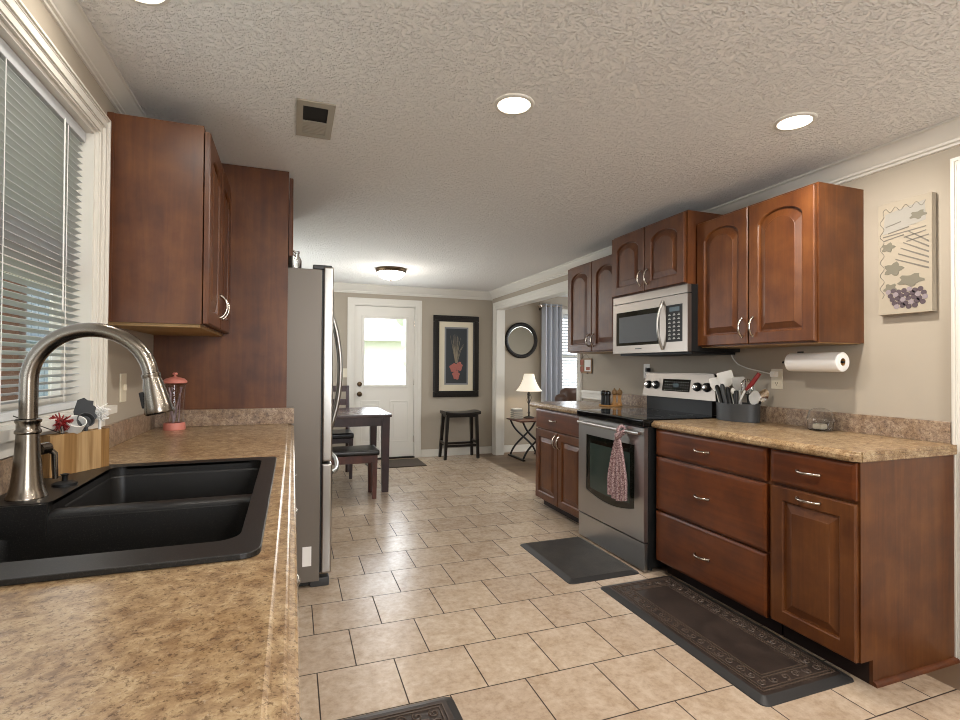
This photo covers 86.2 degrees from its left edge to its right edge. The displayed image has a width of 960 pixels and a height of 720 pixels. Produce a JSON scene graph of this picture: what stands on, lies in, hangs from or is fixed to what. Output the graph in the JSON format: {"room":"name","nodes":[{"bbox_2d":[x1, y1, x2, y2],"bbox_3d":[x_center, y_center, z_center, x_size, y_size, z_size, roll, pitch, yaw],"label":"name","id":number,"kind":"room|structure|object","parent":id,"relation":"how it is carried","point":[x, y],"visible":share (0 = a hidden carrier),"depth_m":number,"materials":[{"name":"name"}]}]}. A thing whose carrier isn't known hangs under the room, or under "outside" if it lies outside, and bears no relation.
{"room":"kitchen","nodes":[
{"label":"kitchen","id":0,"kind":"room"},
{"bbox_2d":[0,0,153,459],"bbox_3d":[-1.396,0.102,1.736,0.120,2.290,9.420,1,-1,-20],"label":"wall","id":1,"kind":"structure","parent":0,"point":[121,360],"depth_m":1.97,"materials":[{"name":"beige paint"}]},
{"bbox_2d":[0,0,110,406],"bbox_3d":[-1.074,-0.361,1.078,0.024,1.055,1.685,1,-1,-20],"label":"trim","id":2,"kind":"structure","parent":1,"relation":"attached to","point":[14,14],"depth_m":1.78,"materials":[{"name":"grey paint"}]},
{"bbox_2d":[0,19,116,458],"bbox_3d":[-1.119,-0.287,1.061,0.170,1.035,1.715,1,-1,-20],"label":"window","id":3,"kind":"structure","parent":1,"relation":"in","point":[83,379],"depth_m":1.71,"materials":[{"name":"grey paint"}]},
{"bbox_2d":[0,37,85,421],"bbox_3d":[-1.120,-0.319,1.060,0.050,0.945,1.481,1,-1,-20],"label":"window blind","id":4,"kind":"object","parent":3,"relation":"attached to","point":[40,140],"visible":0.88,"depth_m":1.46,"materials":[{"name":"grey plastic"}]},
{"bbox_2d":[0,413,154,494],"bbox_3d":[-0.941,0.274,0.689,0.012,0.087,3.944,1,-1,-20],"label":"backsplash","id":5,"kind":"structure","parent":1,"relation":"attached to","point":[121,431],"depth_m":2.03,"materials":[{"name":"stone"}]},
{"bbox_2d":[41,0,146,117],"bbox_3d":[-0.644,-1.026,-0.030,0.058,0.067,5.565,1,-1,-20],"label":"trim","id":6,"kind":"structure","parent":1,"relation":"attached to","point":[69,15],"depth_m":1.68,"materials":[{"name":"grey paint"}]},
{"bbox_2d":[119,373,126,401],"bbox_3d":[-1.457,0.114,2.102,0.016,0.116,0.072,1,-1,-20],"label":"light switch","id":7,"kind":"object","parent":1,"relation":"attached to","point":[123,377],"visible":1,"depth_m":2.09,"materials":[{"name":"beige plastic"}]},
{"bbox_2d":[107,112,230,336],"bbox_3d":[-1.326,-0.519,2.292,0.379,0.788,0.718,1,-1,-20],"label":"upper cabinet","id":8,"kind":"object","parent":1,"relation":"attached to","point":[170,238],"visible":0.99,"depth_m":1.96,"materials":[{"name":"brown wood"}]},
{"bbox_2d":[288,178,295,267],"bbox_3d":[-1.483,-0.792,3.175,0.684,0.454,0.994,1,-1,-20],"label":"upper cabinet","id":9,"kind":"object","parent":1,"relation":"attached to","point":[291,254],"visible":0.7,"depth_m":2.81,"materials":[{"name":"brown wood"}]},
{"bbox_2d":[332,292,567,449],"bbox_3d":[0.282,0.184,7.426,7.175,2.290,0.120,1,-1,-20],"label":"wall","id":10,"kind":"structure","parent":0,"point":[530,314],"depth_m":7.23,"materials":[{"name":"beige paint"}]},
{"bbox_2d":[343,368,346,376],"bbox_3d":[-1.740,0.166,6.615,0.072,0.116,0.016,1,-1,-20],"label":"light switch","id":11,"kind":"object","parent":10,"relation":"attached to","point":[344,369],"visible":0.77,"depth_m":6.62,"materials":[{"name":"beige plastic"}]},
{"bbox_2d":[347,297,421,459],"bbox_3d":[-1.272,0.252,6.833,0.980,2.120,0.166,1,-1,-20],"label":"door","id":12,"kind":"structure","parent":10,"relation":"in","point":[384,336],"depth_m":6.84,"materials":[{"name":"grey paint"}]},
{"bbox_2d":[334,282,492,299],"bbox_3d":[-1.370,-0.925,6.723,3.325,0.112,0.088,1,-1,-20],"label":"trim","id":13,"kind":"structure","parent":10,"relation":"attached to","point":[338,287],"depth_m":6.88,"materials":[{"name":"grey paint"}]},
{"bbox_2d":[433,315,478,396],"bbox_3d":[-0.329,-0.050,7.120,0.662,1.127,0.037,1,-1,-20],"label":"framed picture","id":14,"kind":"object","parent":10,"relation":"attached to","point":[455,338],"visible":1,"depth_m":7.12,"materials":[{"name":"black paint"}]},
{"bbox_2d":[446,328,466,382],"bbox_3d":[-0.327,-0.056,7.127,0.300,0.755,0.002,1,-1,-20],"label":"print","id":15,"kind":"object","parent":14,"relation":"attached to","point":[456,338],"depth_m":7.12,"materials":[{"name":"brown paper"}]},
{"bbox_2d":[421,446,491,456],"bbox_3d":[-0.317,1.271,7.125,1.025,0.100,0.014,1,-1,-20],"label":"baseboard","id":16,"kind":"structure","parent":10,"relation":"attached to","point":[486,449],"depth_m":7.11,"materials":[{"name":"grey paint"}]},
{"bbox_2d":[504,444,535,452],"bbox_3d":[1.973,1.297,7.960,3.610,0.100,0.014,1,-1,-20],"label":"baseboard","id":17,"kind":"structure","parent":10,"relation":"attached to","point":[507,448],"depth_m":7.44,"materials":[{"name":"grey paint"}]},
{"bbox_2d":[505,322,536,357],"bbox_3d":[0.603,-0.286,7.463,0.524,0.524,0.036,1,-1,-20],"label":"round mirror","id":18,"kind":"object","parent":10,"relation":"attached to","point":[520,338],"visible":1,"depth_m":7.46,"materials":[{"name":"black metal"}]},
{"bbox_2d":[538,303,567,309],"bbox_3d":[1.657,-0.773,7.810,1.749,0.092,0.119,1,-1,-20],"label":"curtain rod","id":19,"kind":"object","parent":10,"relation":"attached to","point":[540,305],"visible":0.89,"depth_m":7.54,"materials":[{"name":"metal"}]},
{"bbox_2d":[541,304,561,401],"bbox_3d":[1.057,0.226,7.556,0.310,2.100,0.076,1,-1,-20],"label":"curtain","id":20,"kind":"object","parent":19,"relation":"hanging from","point":[551,339],"visible":0.67,"depth_m":7.56,"materials":[{"name":"grey fabric"}]},
{"bbox_2d":[562,309,576,386],"bbox_3d":[1.668,-0.061,7.902,1.090,1.390,0.120,1,-1,-20],"label":"window","id":21,"kind":"structure","parent":10,"relation":"in","point":[564,311],"depth_m":7.82,"materials":[{"name":"grey paint"}]},
{"bbox_2d":[562,314,576,388],"bbox_3d":[1.670,-0.098,7.899,0.938,1.171,0.040,1,-1,-20],"label":"window blind","id":22,"kind":"object","parent":21,"relation":"attached to","point":[565,316],"visible":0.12,"depth_m":7.77,"materials":[{"name":"grey plastic"}]},
{"bbox_2d":[78,0,959,296],"bbox_3d":[1.982,-1.055,2.980,7.255,0.100,9.620,1,-1,-20],"label":"ceiling","id":23,"kind":"structure","parent":0,"point":[643,113],"depth_m":2.03,"materials":[{"name":"white paint"}]},
{"bbox_2d":[131,0,170,5],"bbox_3d":[-0.951,-1.039,1.425,0.160,0.007,0.160,1,-1,-20],"label":"recessed light","id":24,"kind":"object","parent":23,"relation":"in","point":[143,2],"visible":1,"depth_m":1.49,"materials":[{"name":"grey paint"}]},
{"bbox_2d":[296,98,335,139],"bbox_3d":[-0.710,-1.029,2.204,0.150,0.006,0.335,1,-1,-20],"label":"ceiling vent","id":25,"kind":"object","parent":23,"relation":"in","point":[310,114],"visible":1,"depth_m":2.19,"materials":[{"name":"grey metal"}]},
{"bbox_2d":[375,266,406,280],"bbox_3d":[-0.970,-0.924,5.590,0.336,0.134,0.336,1,-1,-20],"label":"ceiling light","id":26,"kind":"object","parent":23,"relation":"attached to","point":[390,273],"visible":1,"depth_m":5.48,"materials":[{"name":"white glass"}]},
{"bbox_2d":[494,94,533,114],"bbox_3d":[0.137,-1.024,2.061,0.160,0.007,0.160,1,-1,-20],"label":"recessed light","id":27,"kind":"object","parent":23,"relation":"in","point":[509,104],"visible":1,"depth_m":2.05,"materials":[{"name":"grey paint"}]},
{"bbox_2d":[773,112,816,130],"bbox_3d":[1.342,-1.015,2.187,0.160,0.007,0.160,1,-1,-20],"label":"recessed light","id":28,"kind":"object","parent":23,"relation":"in","point":[799,120],"visible":1,"depth_m":2.18,"materials":[{"name":"grey paint"}]},
{"bbox_2d":[297,451,959,719],"bbox_3d":[1.966,1.335,2.951,7.255,0.100,9.620,1,-1,-20],"label":"floor","id":29,"kind":"structure","parent":0,"point":[432,592],"depth_m":2.39,"materials":[{"name":"beige tile"}]},
{"bbox_2d":[153,163,288,409],"bbox_3d":[-1.342,0.117,2.676,0.625,2.286,0.020,1,-1,-20],"label":"refrigerator surround","id":30,"kind":"object","parent":29,"relation":"on","point":[245,367],"visible":0.43,"depth_m":2.71,"materials":[{"name":"brown wood"}]},
{"bbox_2d":[295,454,301,719],"bbox_3d":[-0.638,0.801,0.804,0.670,0.880,3.963,1,-1,-20],"label":"base cabinet","id":31,"kind":"object","parent":29,"relation":"on","point":[298,577],"visible":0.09,"depth_m":1.08,"materials":[{"name":"brown wood"}]},
{"bbox_2d":[0,408,299,719],"bbox_3d":[-0.640,0.297,0.809,0.661,0.127,3.964,1,-1,-20],"label":"countertop","id":32,"kind":"structure","parent":31,"relation":"on","point":[217,640],"depth_m":0.62,"materials":[{"name":"beige stone"}]},
{"bbox_2d":[0,456,276,585],"bbox_3d":[-0.796,0.455,1.176,0.585,0.280,0.940,1,-1,-20],"label":"sink","id":33,"kind":"object","parent":32,"relation":"in","point":[131,517],"visible":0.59,"depth_m":1.17,"materials":[{"name":"black stone"}]},
{"bbox_2d":[51,473,77,487],"bbox_3d":[-1.043,0.299,1.288,0.052,0.030,0.052,1,-1,-20],"label":"stopper","id":34,"kind":"object","parent":33,"relation":"on","point":[64,482],"visible":1,"depth_m":1.28,"materials":[{"name":"black plastic"}]},
{"bbox_2d":[41,428,108,477],"bbox_3d":[-1.143,0.259,1.453,0.034,0.113,0.176,0,-1,11],"label":"utensil holder","id":35,"kind":"object","parent":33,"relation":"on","point":[84,450],"visible":0.81,"depth_m":1.44,"materials":[{"name":"brown wood"}]},
{"bbox_2d":[49,412,73,433],"bbox_3d":[-1.149,0.225,1.405,0.056,0.162,0.056,1,-1,-20],"label":"scrub brush","id":36,"kind":"object","parent":35,"relation":"in","point":[61,425],"visible":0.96,"depth_m":1.40,"materials":[{"name":"red plastic"}]},
{"bbox_2d":[65,415,86,433],"bbox_3d":[-1.133,0.230,1.438,0.054,0.150,0.047,0,-1,43],"label":"measuring cup","id":37,"kind":"object","parent":35,"relation":"in","point":[74,427],"visible":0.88,"depth_m":1.44,"materials":[{"name":"white plastic"}]},
{"bbox_2d":[73,398,97,430],"bbox_3d":[-1.135,0.207,1.476,0.056,0.198,0.020,1,-1,-41],"label":"spatula","id":38,"kind":"object","parent":35,"relation":"in","point":[83,405],"visible":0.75,"depth_m":1.48,"materials":[{"name":"black plastic"}]},
{"bbox_2d":[77,412,94,430],"bbox_3d":[-1.127,0.228,1.459,0.037,0.156,0.042,0,-1,17],"label":"ladle","id":39,"kind":"object","parent":35,"relation":"in","point":[89,417],"visible":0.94,"depth_m":1.47,"materials":[{"name":"grey plastic"}]},
{"bbox_2d":[95,403,110,428],"bbox_3d":[-1.130,0.218,1.524,0.058,0.177,0.050,1,-1,-20],"label":"dish brush","id":40,"kind":"object","parent":35,"relation":"in","point":[99,412],"visible":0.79,"depth_m":1.52,"materials":[{"name":"white plastic"}]},
{"bbox_2d":[4,323,173,501],"bbox_3d":[-0.914,0.113,1.222,0.328,0.402,0.096,1,-1,-20],"label":"faucet","id":41,"kind":"object","parent":33,"relation":"on","point":[27,483],"visible":1,"depth_m":1.17,"materials":[{"name":"silver metal"}]},
{"bbox_2d":[163,372,186,430],"bbox_3d":[-1.478,0.198,2.482,0.104,0.277,0.104,1,-1,-20],"label":"dispenser","id":42,"kind":"object","parent":32,"relation":"on","point":[175,386],"visible":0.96,"depth_m":2.45,"materials":[{"name":"glass"}]},
{"bbox_2d":[165,384,185,422],"bbox_3d":[-1.478,0.207,2.482,0.092,0.191,0.092,1,-1,-20],"label":"glass jar","id":43,"kind":"object","parent":42,"relation":"on","point":[176,392],"depth_m":2.45,"materials":[{"name":"clear glass"}]},
{"bbox_2d":[286,265,342,586],"bbox_3d":[-1.334,0.366,3.215,0.905,1.800,0.969,1,-1,-20],"label":"refrigerator","id":44,"kind":"object","parent":29,"relation":"on","point":[311,321],"visible":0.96,"depth_m":2.85,"materials":[{"name":"silver metal"}]},
{"bbox_2d":[294,251,301,267],"bbox_3d":[-1.047,-0.567,2.945,0.044,0.113,0.044,1,-1,-20],"label":"bottle","id":45,"kind":"object","parent":44,"relation":"on","point":[297,260],"visible":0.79,"depth_m":2.93,"materials":[{"name":"white plastic"}]},
{"bbox_2d":[332,385,353,478],"bbox_3d":[-1.656,0.795,5.732,0.435,1.002,0.479,1,-1,-20],"label":"dining chair","id":46,"kind":"object","parent":29,"relation":"on","point":[339,436],"visible":0.34,"depth_m":5.59,"materials":[{"name":"brown wood"}]},
{"bbox_2d":[331,445,379,498],"bbox_3d":[-1.466,1.057,4.740,1.018,0.455,0.350,1,-1,-20],"label":"bench","id":47,"kind":"object","parent":29,"relation":"on","point":[359,454],"visible":0.44,"depth_m":4.74,"materials":[{"name":"brown wood"}]},
{"bbox_2d":[332,445,379,456],"bbox_3d":[-1.464,0.854,4.743,1.018,0.050,0.350,1,-1,-20],"label":"seat cushion","id":48,"kind":"object","parent":47,"relation":"on","point":[359,450],"depth_m":4.73,"materials":[{"name":"black leather"}]},
{"bbox_2d":[333,407,391,491],"bbox_3d":[-1.649,0.908,5.218,1.338,0.762,0.910,1,-1,-20],"label":"dining table","id":49,"kind":"object","parent":29,"relation":"on","point":[373,417],"visible":0.42,"depth_m":5.01,"materials":[{"name":"brown wood"}]},
{"bbox_2d":[343,697,462,719],"bbox_3d":[-0.164,1.240,1.371,0.487,0.021,0.992,1,-1,-20],"label":"floor mat","id":50,"kind":"object","parent":29,"relation":"on","point":[444,708],"visible":1,"depth_m":1.80,"materials":[{"name":"grey rubber"}]},
{"bbox_2d":[389,458,426,467],"bbox_3d":[-0.966,1.304,6.501,0.470,0.010,0.500,1,-1,-20],"label":"door mat","id":51,"kind":"object","parent":29,"relation":"on","point":[396,463],"visible":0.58,"depth_m":6.44,"materials":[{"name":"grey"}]},
{"bbox_2d":[438,409,480,459],"bbox_3d":[-0.277,0.999,6.938,0.507,0.640,0.302,1,-1,-20],"label":"counter stool","id":52,"kind":"object","parent":29,"relation":"on","point":[470,413],"visible":1,"depth_m":6.89,"materials":[{"name":"black paint"}]},
{"bbox_2d":[507,417,535,461],"bbox_3d":[0.674,1.065,6.974,0.490,0.523,0.500,1,-1,-20],"label":"side table","id":53,"kind":"object","parent":29,"relation":"on","point":[523,420],"visible":0.66,"depth_m":6.92,"materials":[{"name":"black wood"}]},
{"bbox_2d":[510,408,522,418],"bbox_3d":[0.500,0.729,6.994,0.136,0.144,0.136,1,-1,-20],"label":"basket","id":54,"kind":"object","parent":53,"relation":"on","point":[516,413],"visible":1,"depth_m":6.94,"materials":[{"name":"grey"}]},
{"bbox_2d":[516,374,541,418],"bbox_3d":[0.678,0.498,7.098,0.364,0.612,0.364,1,-1,-20],"label":"table lamp","id":55,"kind":"object","parent":53,"relation":"on","point":[528,384],"visible":1,"depth_m":7.02,"materials":[{"name":"white fabric"}]},
{"bbox_2d":[536,408,580,522],"bbox_3d":[0.910,0.857,4.303,0.657,0.875,0.825,1,-1,-20],"label":"base cabinet","id":56,"kind":"object","parent":29,"relation":"on","point":[557,432],"visible":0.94,"depth_m":4.19,"materials":[{"name":"brown wood"}]},
{"bbox_2d":[530,393,646,413],"bbox_3d":[0.910,0.353,4.349,0.642,0.134,0.917,1,-1,-20],"label":"countertop","id":57,"kind":"structure","parent":56,"relation":"on","point":[628,400],"depth_m":4.26,"materials":[{"name":"beige stone"}]},
{"bbox_2d":[599,404,620,406],"bbox_3d":[1.075,0.372,4.221,0.190,0.014,0.190,1,-1,-20],"label":"wooden tray","id":58,"kind":"object","parent":57,"relation":"on","point":[611,405],"visible":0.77,"depth_m":4.14,"materials":[{"name":"brown wood"}]},
{"bbox_2d":[601,390,604,404],"bbox_3d":[1.026,0.312,4.252,0.052,0.121,0.052,1,-1,-20],"label":"shaker","id":59,"kind":"object","parent":58,"relation":"on","point":[602,391],"visible":0.7,"depth_m":4.23,"materials":[{"name":"black plastic"}]},
{"bbox_2d":[604,391,610,404],"bbox_3d":[1.045,0.311,4.200,0.052,0.121,0.052,1,-1,-20],"label":"shaker","id":60,"kind":"object","parent":58,"relation":"on","point":[607,393],"visible":0.9,"depth_m":4.18,"materials":[{"name":"black plastic"}]},
{"bbox_2d":[612,388,616,404],"bbox_3d":[1.102,0.300,4.205,0.046,0.144,0.046,1,-1,-20],"label":"pepper mill","id":61,"kind":"object","parent":58,"relation":"on","point":[614,391],"visible":0.94,"depth_m":4.19,"materials":[{"name":"brown wood"}]},
{"bbox_2d":[617,388,621,405],"bbox_3d":[1.138,0.300,4.181,0.046,0.144,0.046,1,-1,-20],"label":"pepper mill","id":62,"kind":"object","parent":58,"relation":"on","point":[619,392],"visible":0.97,"depth_m":4.17,"materials":[{"name":"brown wood"}]},
{"bbox_2d":[555,388,576,400],"bbox_3d":[1.224,0.815,6.438,0.830,0.955,0.630,1,-1,-20],"label":"recliner","id":63,"kind":"object","parent":29,"relation":"on","point":[566,394],"visible":0.06,"depth_m":6.08,"materials":[{"name":"brown leather"}]},
{"bbox_2d":[520,537,638,583],"bbox_3d":[0.617,1.272,3.316,0.485,0.017,0.700,1,-1,-20],"label":"floor mat","id":64,"kind":"object","parent":29,"relation":"on","point":[575,560],"visible":1,"depth_m":3.23,"materials":[{"name":"grey rubber"}]},
{"bbox_2d":[577,372,717,571],"bbox_3d":[1.146,0.688,3.534,0.720,1.196,0.763,1,-1,-20],"label":"range","id":65,"kind":"object","parent":29,"relation":"on","point":[626,529],"visible":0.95,"depth_m":3.41,"materials":[{"name":"silver metal"}]},
{"bbox_2d":[607,424,626,500],"bbox_3d":[0.883,0.644,3.231,0.085,0.477,0.196,1,-1,-20],"label":"kitchen towel","id":66,"kind":"object","parent":65,"relation":"hanging from","point":[617,475],"visible":0.98,"depth_m":3.21,"materials":[{"name":"red fabric"}]},
{"bbox_2d":[577,408,715,426],"bbox_3d":[1.138,0.388,3.532,0.632,0.049,0.758,1,-1,-20],"label":"cooktop","id":67,"kind":"object","parent":65,"relation":"in","point":[628,417],"depth_m":3.43,"materials":[{"name":"black glass"}]},
{"bbox_2d":[656,428,782,635],"bbox_3d":[1.456,0.842,2.807,0.657,0.875,0.780,1,-1,-20],"label":"base cabinet","id":68,"kind":"object","parent":29,"relation":"on","point":[713,495],"visible":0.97,"depth_m":2.62,"materials":[{"name":"brown wood"}]},
{"bbox_2d":[651,405,956,461],"bbox_3d":[1.537,0.336,2.630,0.642,0.134,1.198,1,-1,-20],"label":"countertop","id":69,"kind":"structure","parent":68,"relation":"on","point":[854,437],"depth_m":2.39,"materials":[{"name":"beige stone"}]},
{"bbox_2d":[716,402,759,422],"bbox_3d":[1.572,0.316,3.128,0.188,0.106,0.280,1,-1,-20],"label":"utensil caddy","id":70,"kind":"object","parent":69,"relation":"on","point":[745,413],"visible":0.87,"depth_m":3.03,"materials":[{"name":"grey plastic"}]},
{"bbox_2d":[709,377,719,402],"bbox_3d":[1.505,0.233,3.249,0.046,0.251,0.108,1,-1,-20],"label":"spatula","id":71,"kind":"object","parent":70,"relation":"in","point":[713,381],"visible":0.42,"depth_m":3.27,"materials":[{"name":"white plastic"}]},
{"bbox_2d":[715,385,723,402],"bbox_3d":[1.504,0.258,3.190,0.026,0.205,0.120,0,-1,-7],"label":"tongs","id":72,"kind":"object","parent":70,"relation":"in","point":[717,387],"visible":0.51,"depth_m":3.21,"materials":[{"name":"black plastic"}]},
{"bbox_2d":[720,384,727,402],"bbox_3d":[1.506,0.253,3.146,0.026,0.213,0.087,1,-1,-13],"label":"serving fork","id":73,"kind":"object","parent":70,"relation":"in","point":[722,387],"visible":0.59,"depth_m":3.15,"materials":[{"name":"grey plastic"}]},
{"bbox_2d":[716,370,733,403],"bbox_3d":[1.560,0.211,3.225,0.040,0.296,0.134,1,-1,-42],"label":"spatula","id":74,"kind":"object","parent":70,"relation":"in","point":[725,377],"visible":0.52,"depth_m":3.23,"materials":[{"name":"white plastic"}]},
{"bbox_2d":[726,387,732,403],"bbox_3d":[1.524,0.263,3.118,0.024,0.193,0.092,0,-1,-3],"label":"ladle","id":75,"kind":"object","parent":70,"relation":"in","point":[728,392],"visible":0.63,"depth_m":3.13,"materials":[{"name":"black plastic"}]},
{"bbox_2d":[734,390,738,403],"bbox_3d":[1.533,0.269,3.069,0.026,0.174,0.039,0,-1,25],"label":"paring knife","id":76,"kind":"object","parent":70,"relation":"in","point":[736,393],"visible":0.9,"depth_m":3.06,"materials":[{"name":"black plastic"}]},
{"bbox_2d":[732,376,744,403],"bbox_3d":[1.584,0.229,3.140,0.076,0.256,0.010,0,-1,27],"label":"turner","id":77,"kind":"object","parent":70,"relation":"in","point":[736,381],"visible":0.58,"depth_m":3.14,"materials":[{"name":"white plastic"}]},
{"bbox_2d":[741,379,753,404],"bbox_3d":[1.599,0.234,3.068,0.072,0.246,0.071,1,-1,-20],"label":"whisk","id":78,"kind":"object","parent":70,"relation":"in","point":[748,394],"visible":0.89,"depth_m":3.06,"materials":[{"name":"silver metal"}]},
{"bbox_2d":[739,372,760,403],"bbox_3d":[1.583,0.215,3.070,0.043,0.286,0.184,1,-1,-37],"label":"spatula","id":79,"kind":"object","parent":70,"relation":"in","point":[755,378],"visible":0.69,"depth_m":3.02,"materials":[{"name":"red plastic"}]},
{"bbox_2d":[749,390,759,404],"bbox_3d":[1.614,0.267,3.020,0.066,0.179,0.018,0,-1,37],"label":"spoon","id":80,"kind":"object","parent":70,"relation":"in","point":[754,397],"visible":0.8,"depth_m":3.02,"materials":[{"name":"white plastic"}]},
{"bbox_2d":[758,389,768,404],"bbox_3d":[1.654,0.263,3.034,0.027,0.190,0.100,1,-1,-37],"label":"serving spoon","id":81,"kind":"object","parent":70,"relation":"in","point":[764,394],"visible":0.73,"depth_m":3.02,"materials":[{"name":"beige wood"}]},
{"bbox_2d":[806,408,834,430],"bbox_3d":[1.766,0.306,2.662,0.128,0.115,0.128,1,-1,-20],"label":"glass container","id":82,"kind":"object","parent":69,"relation":"on","point":[818,419],"visible":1,"depth_m":2.62,"materials":[{"name":"clear glass"}]},
{"bbox_2d":[601,576,853,706],"bbox_3d":[1.079,1.262,2.452,0.490,0.021,1.080,1,-1,-20],"label":"floor mat","id":83,"kind":"object","parent":29,"relation":"on","point":[764,666],"visible":1,"depth_m":2.27,"materials":[{"name":"grey rubber"}]},
{"bbox_2d":[771,448,959,688],"bbox_3d":[1.661,0.836,2.249,0.660,0.875,0.408,1,-1,-20],"label":"base cabinet","id":84,"kind":"object","parent":29,"relation":"on","point":[862,553],"visible":1,"depth_m":2.09,"materials":[{"name":"brown wood"}]},
{"bbox_2d":[491,145,959,445],"bbox_3d":[1.840,0.138,2.917,0.120,2.290,9.420,1,-1,-20],"label":"wall","id":85,"kind":"structure","parent":0,"point":[901,368],"depth_m":2.50,"materials":[{"name":"beige paint"}]},
{"bbox_2d":[492,280,581,454],"bbox_3d":[0.655,0.293,6.160,0.124,2.045,2.190,1,-1,-20],"label":"trim","id":86,"kind":"structure","parent":85,"relation":"attached to","point":[500,312],"depth_m":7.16,"materials":[{"name":"grey paint"}]},
{"bbox_2d":[577,354,591,373],"bbox_3d":[1.010,0.038,4.975,0.026,0.192,0.255,1,-1,-20],"label":"hanging sign","id":87,"kind":"object","parent":85,"relation":"hanging from","point":[586,363],"visible":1,"depth_m":4.94,"materials":[{"name":"brown wood"}]},
{"bbox_2d":[580,360,589,371],"bbox_3d":[1.008,0.056,4.980,0.003,0.115,0.215,1,-1,-20],"label":"print","id":88,"kind":"object","parent":87,"relation":"attached to","point":[585,364],"depth_m":4.95,"materials":[{"name":"white"}]},
{"bbox_2d":[568,254,613,353],"bbox_3d":[1.070,-0.446,4.323,0.375,0.767,0.800,1,-1,-20],"label":"upper cabinet","id":89,"kind":"object","parent":85,"relation":"attached to","point":[590,300],"visible":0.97,"depth_m":4.28,"materials":[{"name":"brown wood"}]},
{"bbox_2d":[581,390,600,399],"bbox_3d":[1.057,0.331,4.856,0.018,0.082,0.364,1,-1,-20],"label":"trim","id":90,"kind":"structure","parent":85,"relation":"attached to","point":[586,394],"depth_m":4.86,"materials":[{"name":"grey paint"}]},
{"bbox_2d":[610,393,646,407],"bbox_3d":[1.240,0.335,4.351,0.020,0.094,0.670,1,-1,-20],"label":"backsplash","id":91,"kind":"structure","parent":85,"relation":"attached to","point":[626,399],"depth_m":4.25,"materials":[{"name":"stone"}]},
{"bbox_2d":[644,364,649,377],"bbox_3d":[1.336,0.090,4.112,0.009,0.116,0.072,1,-1,-20],"label":"wall outlet","id":92,"kind":"object","parent":85,"relation":"attached to","point":[645,365],"visible":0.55,"depth_m":4.12,"materials":[{"name":"white plastic"}]},
{"bbox_2d":[612,210,720,298],"bbox_3d":[1.303,-0.689,3.569,0.460,0.457,0.771,1,-1,-20],"label":"upper cabinet","id":93,"kind":"object","parent":85,"relation":"attached to","point":[662,254],"visible":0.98,"depth_m":3.37,"materials":[{"name":"brown wood"}]},
{"bbox_2d":[613,284,739,356],"bbox_3d":[1.302,-0.246,3.541,0.472,0.428,0.770,1,-1,-20],"label":"microwave","id":94,"kind":"object","parent":93,"relation":"attached to","point":[661,322],"visible":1,"depth_m":3.34,"materials":[{"name":"silver metal"}]},
{"bbox_2d":[731,355,777,376],"bbox_3d":[1.667,0.019,3.150,0.032,0.161,0.352,1,-1,-20],"label":"power cable","id":95,"kind":"object","parent":94,"relation":"attached to","point":[772,374],"visible":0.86,"depth_m":3.06,"materials":[{"name":"white plastic"}]},
{"bbox_2d":[489,115,959,298],"bbox_3d":[1.752,-0.960,2.896,0.082,0.095,9.420,1,-1,-20],"label":"trim","id":96,"kind":"structure","parent":85,"relation":"attached to","point":[944,135],"depth_m":2.59,"materials":[{"name":"grey paint"}]},
{"bbox_2d":[771,369,782,388],"bbox_3d":[1.740,0.111,3.006,0.009,0.116,0.072,1,-1,-20],"label":"wall outlet","id":97,"kind":"object","parent":85,"relation":"attached to","point":[776,382],"visible":0.89,"depth_m":3.00,"materials":[{"name":"beige plastic"}]},
{"bbox_2d":[697,182,863,348],"bbox_3d":[1.606,-0.463,2.855,0.375,0.772,0.770,1,-1,-20],"label":"upper cabinet","id":98,"kind":"object","parent":85,"relation":"attached to","point":[786,269],"visible":1,"depth_m":2.60,"materials":[{"name":"brown wood"}]},
{"bbox_2d":[782,351,848,371],"bbox_3d":[1.763,0.005,2.691,0.184,0.111,0.350,1,-1,-20],"label":"paper towel","id":99,"kind":"object","parent":85,"relation":"attached to","point":[799,361],"visible":1,"depth_m":2.60,"materials":[{"name":"white paper"}]},
{"bbox_2d":[760,405,951,443],"bbox_3d":[1.825,0.319,2.750,0.020,0.094,1.169,1,-1,-20],"label":"backsplash","id":100,"kind":"structure","parent":85,"relation":"attached to","point":[907,428],"depth_m":2.48,"materials":[{"name":"stone"}]},
{"bbox_2d":[878,192,936,315],"bbox_3d":[1.965,-0.477,2.365,0.034,0.527,0.220,1,-1,-20],"label":"picture","id":101,"kind":"object","parent":85,"relation":"attached to","point":[906,227],"visible":1,"depth_m":2.34,"materials":[{"name":"beige"}]},
{"bbox_2d":[950,156,959,659],"bbox_3d":[2.202,0.200,1.713,0.024,2.142,1.036,1,-1,-20],"label":"trim","id":102,"kind":"structure","parent":85,"relation":"attached to","point":[954,162],"depth_m":2.18,"materials":[{"name":"grey paint"}]},
{"bbox_2d":[807,420,833,430],"bbox_3d":[1.766,0.339,2.662,0.120,0.050,0.120,1,-1,-20],"label":"bowl","id":103,"kind":"object","parent":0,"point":[815,425],"depth_m":2.61,"materials":[{"name":"clear glass"}]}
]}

